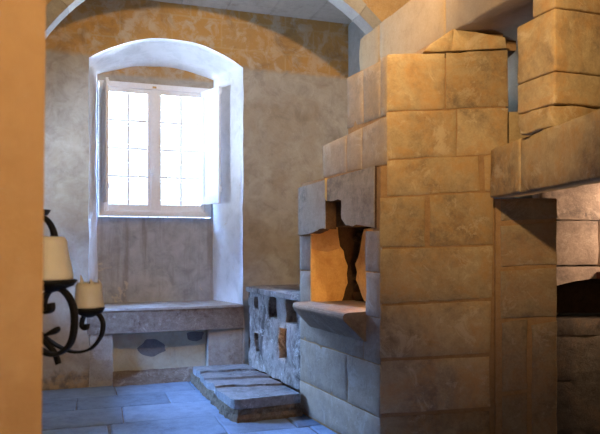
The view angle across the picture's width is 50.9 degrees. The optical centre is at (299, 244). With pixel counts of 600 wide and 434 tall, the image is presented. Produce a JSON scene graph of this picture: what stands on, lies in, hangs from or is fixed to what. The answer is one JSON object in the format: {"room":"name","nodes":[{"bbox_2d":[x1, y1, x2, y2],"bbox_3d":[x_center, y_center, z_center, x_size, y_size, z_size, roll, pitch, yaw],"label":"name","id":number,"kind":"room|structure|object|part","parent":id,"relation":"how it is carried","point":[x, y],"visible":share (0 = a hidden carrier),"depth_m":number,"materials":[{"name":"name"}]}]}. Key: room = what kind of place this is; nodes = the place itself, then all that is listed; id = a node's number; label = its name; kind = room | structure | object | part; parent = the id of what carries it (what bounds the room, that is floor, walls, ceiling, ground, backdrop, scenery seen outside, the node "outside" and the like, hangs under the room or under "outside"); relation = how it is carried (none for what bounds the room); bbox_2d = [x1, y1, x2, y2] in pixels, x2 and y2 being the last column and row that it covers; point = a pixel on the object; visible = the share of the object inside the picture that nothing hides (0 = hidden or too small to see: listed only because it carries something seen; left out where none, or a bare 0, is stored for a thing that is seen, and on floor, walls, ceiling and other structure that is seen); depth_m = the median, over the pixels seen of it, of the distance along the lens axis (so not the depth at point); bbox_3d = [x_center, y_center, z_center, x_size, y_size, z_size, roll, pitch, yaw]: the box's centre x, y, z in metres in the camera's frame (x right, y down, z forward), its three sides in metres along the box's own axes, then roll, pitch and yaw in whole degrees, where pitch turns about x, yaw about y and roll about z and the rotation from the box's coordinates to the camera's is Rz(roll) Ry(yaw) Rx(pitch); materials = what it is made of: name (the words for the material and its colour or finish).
{"room":"historic interior","nodes":[
{"label":"historic interior","id":0,"kind":"room"},
{"bbox_2d":[0,0,45,433],"bbox_3d":[1.282,-1.000,1.373,7.198,5.000,0.588,0,0,-18],"label":"wall","id":1,"kind":"structure","parent":0,"point":[22,22],"depth_m":0.61,"materials":[{"name":"paint"}]},
{"bbox_2d":[42,382,336,433],"bbox_3d":[0.673,1.647,3.398,8.295,0.307,10.400,0,0,-19],"label":"floor","id":2,"kind":"structure","parent":0,"point":[173,407],"depth_m":5.57,"materials":[{"name":"stone"}]},
{"bbox_2d":[42,209,105,364],"bbox_3d":[-0.629,0.636,1.327,0.426,1.713,0.420,0,0,0],"label":"candelabrum","id":3,"kind":"object","parent":2,"relation":"on","point":[51,286],"visible":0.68,"depth_m":1.23,"materials":[{"name":"black metal"}]},
{"bbox_3d":[-0.583,-0.065,1.360,0.084,0.023,0.084,0,0,0],"label":"drip dish","id":4,"kind":"part","parent":3,"relation":"part of","materials":[{"name":"black metal"}]},
{"bbox_3d":[-0.576,0.028,1.360,0.103,0.189,0.020,0,0,0],"label":"arm","id":5,"kind":"part","parent":3,"relation":"part of","materials":[{"name":"black metal"}]},
{"bbox_2d":[43,234,73,280],"bbox_3d":[-0.480,0.023,1.219,0.078,0.087,0.080,0,0,0],"label":"candle","id":6,"kind":"object","parent":3,"relation":"on","point":[57,265],"visible":0.76,"depth_m":1.19,"materials":[{"name":"beige wax"}]},
{"bbox_3d":[-0.480,0.079,1.220,0.094,0.023,0.094,0,0,0],"label":"drip dish","id":7,"kind":"part","parent":3,"relation":"part of","materials":[{"name":"black metal"}]},
{"bbox_3d":[-0.539,0.148,1.274,0.241,0.134,0.055,0,0,37],"label":"arm","id":8,"kind":"part","parent":3,"relation":"part of","materials":[{"name":"black metal"}]},
{"bbox_3d":[-0.546,0.207,1.436,0.162,0.103,0.158,0,0,0],"label":"arm","id":9,"kind":"part","parent":3,"relation":"part of","materials":[{"name":"black metal"}]},
{"bbox_2d":[75,275,103,308],"bbox_3d":[-0.503,0.110,1.500,0.069,0.076,0.067,0,0,0],"label":"candle","id":10,"kind":"object","parent":3,"relation":"on","point":[88,295],"visible":0.99,"depth_m":1.47,"materials":[{"name":"beige wax"}]},
{"bbox_3d":[-0.502,0.161,1.500,0.074,0.023,0.074,0,0,0],"label":"drip dish","id":11,"kind":"part","parent":3,"relation":"part of","materials":[{"name":"black metal"}]},
{"bbox_2d":[87,300,242,386],"bbox_3d":[-1.543,1.087,7.192,1.686,0.825,0.769,0,0,-19],"label":"window bench","id":12,"kind":"object","parent":2,"relation":"on","point":[142,343],"visible":0.82,"depth_m":6.95,"materials":[{"name":"stone"}]},
{"bbox_3d":[-1.524,1.437,6.919,1.026,0.123,0.240,0,0,-19],"label":"recess sill","id":13,"kind":"part","parent":12,"relation":"part of","materials":[{"name":"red stone"}]},
{"bbox_3d":[-1.546,0.821,7.198,1.684,0.239,0.755,0,0,-19],"label":"seat","id":14,"kind":"part","parent":12,"relation":"part of","materials":[{"name":"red stone"}]},
{"bbox_3d":[-1.544,0.688,7.192,1.683,0.025,0.767,0,0,-19],"label":"seat","id":15,"kind":"part","parent":12,"relation":"part of","materials":[{"name":"stone"}]},
{"bbox_2d":[190,364,303,422],"bbox_3d":[-0.604,1.399,6.181,0.669,0.203,1.727,0,0,-23],"label":"stone step","id":16,"kind":"structure","parent":2,"relation":"on","point":[240,393],"depth_m":5.65,"materials":[{"name":"grey stone"}]},
{"bbox_2d":[246,284,300,392],"bbox_3d":[0.197,0.980,6.603,1.276,1.040,1.605,0,0,-19],"label":"stove","id":17,"kind":"object","parent":2,"relation":"on","point":[274,325],"visible":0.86,"depth_m":6.34,"materials":[{"name":"stone"}]},
{"bbox_2d":[293,29,515,433],"bbox_3d":[0.762,0.003,5.148,1.645,3.030,1.504,0,0,0],"label":"oven","id":18,"kind":"object","parent":2,"relation":"on","point":[395,308],"visible":1,"depth_m":4.40,"materials":[{"name":"stone"}]},
{"bbox_2d":[293,301,366,341],"bbox_3d":[0.207,0.598,4.974,0.212,0.227,0.948,0,0,-24],"label":"shelf","id":19,"kind":"object","parent":18,"relation":"attached to","point":[347,321],"depth_m":4.85,"materials":[{"name":"grey stone"}]},
{"bbox_3d":[0.558,0.501,5.085,0.520,0.018,1.050,0,0,-24],"label":"niche sill","id":20,"kind":"part","parent":18,"relation":"part of","materials":[{"name":"stone"}]},
{"bbox_2d":[359,0,534,70],"bbox_3d":[1.530,-1.728,4.087,0.654,0.456,4.161,0,0,-19],"label":"beam","id":21,"kind":"structure","parent":18,"relation":"on","point":[417,24],"depth_m":4.65,"materials":[{"name":"stone"}]},
{"bbox_2d":[490,0,599,433],"bbox_3d":[2.095,0.027,3.720,1.626,3.049,3.268,0,0,0],"label":"fireplace","id":22,"kind":"object","parent":2,"relation":"on","point":[547,363],"visible":0.98,"depth_m":4.29,"materials":[{"name":"stone"}]},
{"bbox_2d":[532,183,599,316],"bbox_3d":[2.399,-0.013,5.145,1.012,1.165,0.411,0,0,0],"label":"oven","id":23,"kind":"object","parent":22,"relation":"in","point":[578,236],"depth_m":4.95,"materials":[{"name":"stone"}]},
{"bbox_2d":[42,0,348,389],"bbox_3d":[-1.470,-0.799,7.431,5.800,4.602,1.023,0,0,-19],"label":"wall","id":24,"kind":"structure","parent":0,"point":[282,80],"depth_m":7.28,"materials":[{"name":"paint"}]},
{"bbox_2d":[98,77,221,217],"bbox_3d":[-1.669,-1.117,7.451,1.354,1.575,0.747,0,0,-19],"label":"window","id":25,"kind":"structure","parent":24,"relation":"in","point":[210,188],"depth_m":7.44,"materials":[{"name":"white paint"}]},
{"bbox_2d":[102,77,107,202],"bbox_3d":[-2.190,-1.165,7.090,0.028,1.360,0.366,0,0,-23],"label":"shutter","id":26,"kind":"object","parent":25,"relation":"attached to","point":[104,84],"depth_m":6.99,"materials":[{"name":"white paint"}]},
{"bbox_2d":[201,86,219,204],"bbox_3d":[-1.064,-1.165,7.473,0.028,1.360,0.394,0,0,-41],"label":"shutter","id":27,"kind":"object","parent":25,"relation":"attached to","point":[210,99],"depth_m":7.46,"materials":[{"name":"white paint"}]},
{"bbox_2d":[150,0,352,24],"bbox_3d":[0.615,-3.076,2.850,7.400,0.847,9.400,0,0,-19],"label":"ceiling","id":28,"kind":"structure","parent":0,"point":[320,10],"depth_m":7.05,"materials":[{"name":"paint"}]},
{"bbox_2d":[46,0,558,314],"bbox_3d":[-0.278,-0.950,5.789,6.400,4.900,0.140,0,0,-19],"label":"wall","id":29,"kind":"structure","parent":0,"point":[383,9],"depth_m":6.55,"materials":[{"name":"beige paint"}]},
{"bbox_2d":[45,0,380,38],"bbox_3d":[-0.568,-1.678,5.685,4.143,2.068,0.170,0,0,-19],"label":"trim","id":30,"kind":"structure","parent":29,"relation":"attached to","point":[362,16],"depth_m":5.97,"materials":[{"name":"grey paint"}]},
{"bbox_2d":[348,22,365,76],"bbox_3d":[1.066,-0.570,7.101,0.610,4.140,1.220,0,0,-19],"label":"wall","id":31,"kind":"structure","parent":0,"point":[355,34],"depth_m":7.43,"materials":[{"name":"grey paint"}]},
{"bbox_2d":[559,220,599,314],"bbox_3d":[3.800,-1.000,4.355,0.400,5.000,10.200,0,0,-19],"label":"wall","id":32,"kind":"structure","parent":0,"point":[593,220],"depth_m":6.46,"materials":[{"name":"beige stone"}]}
]}

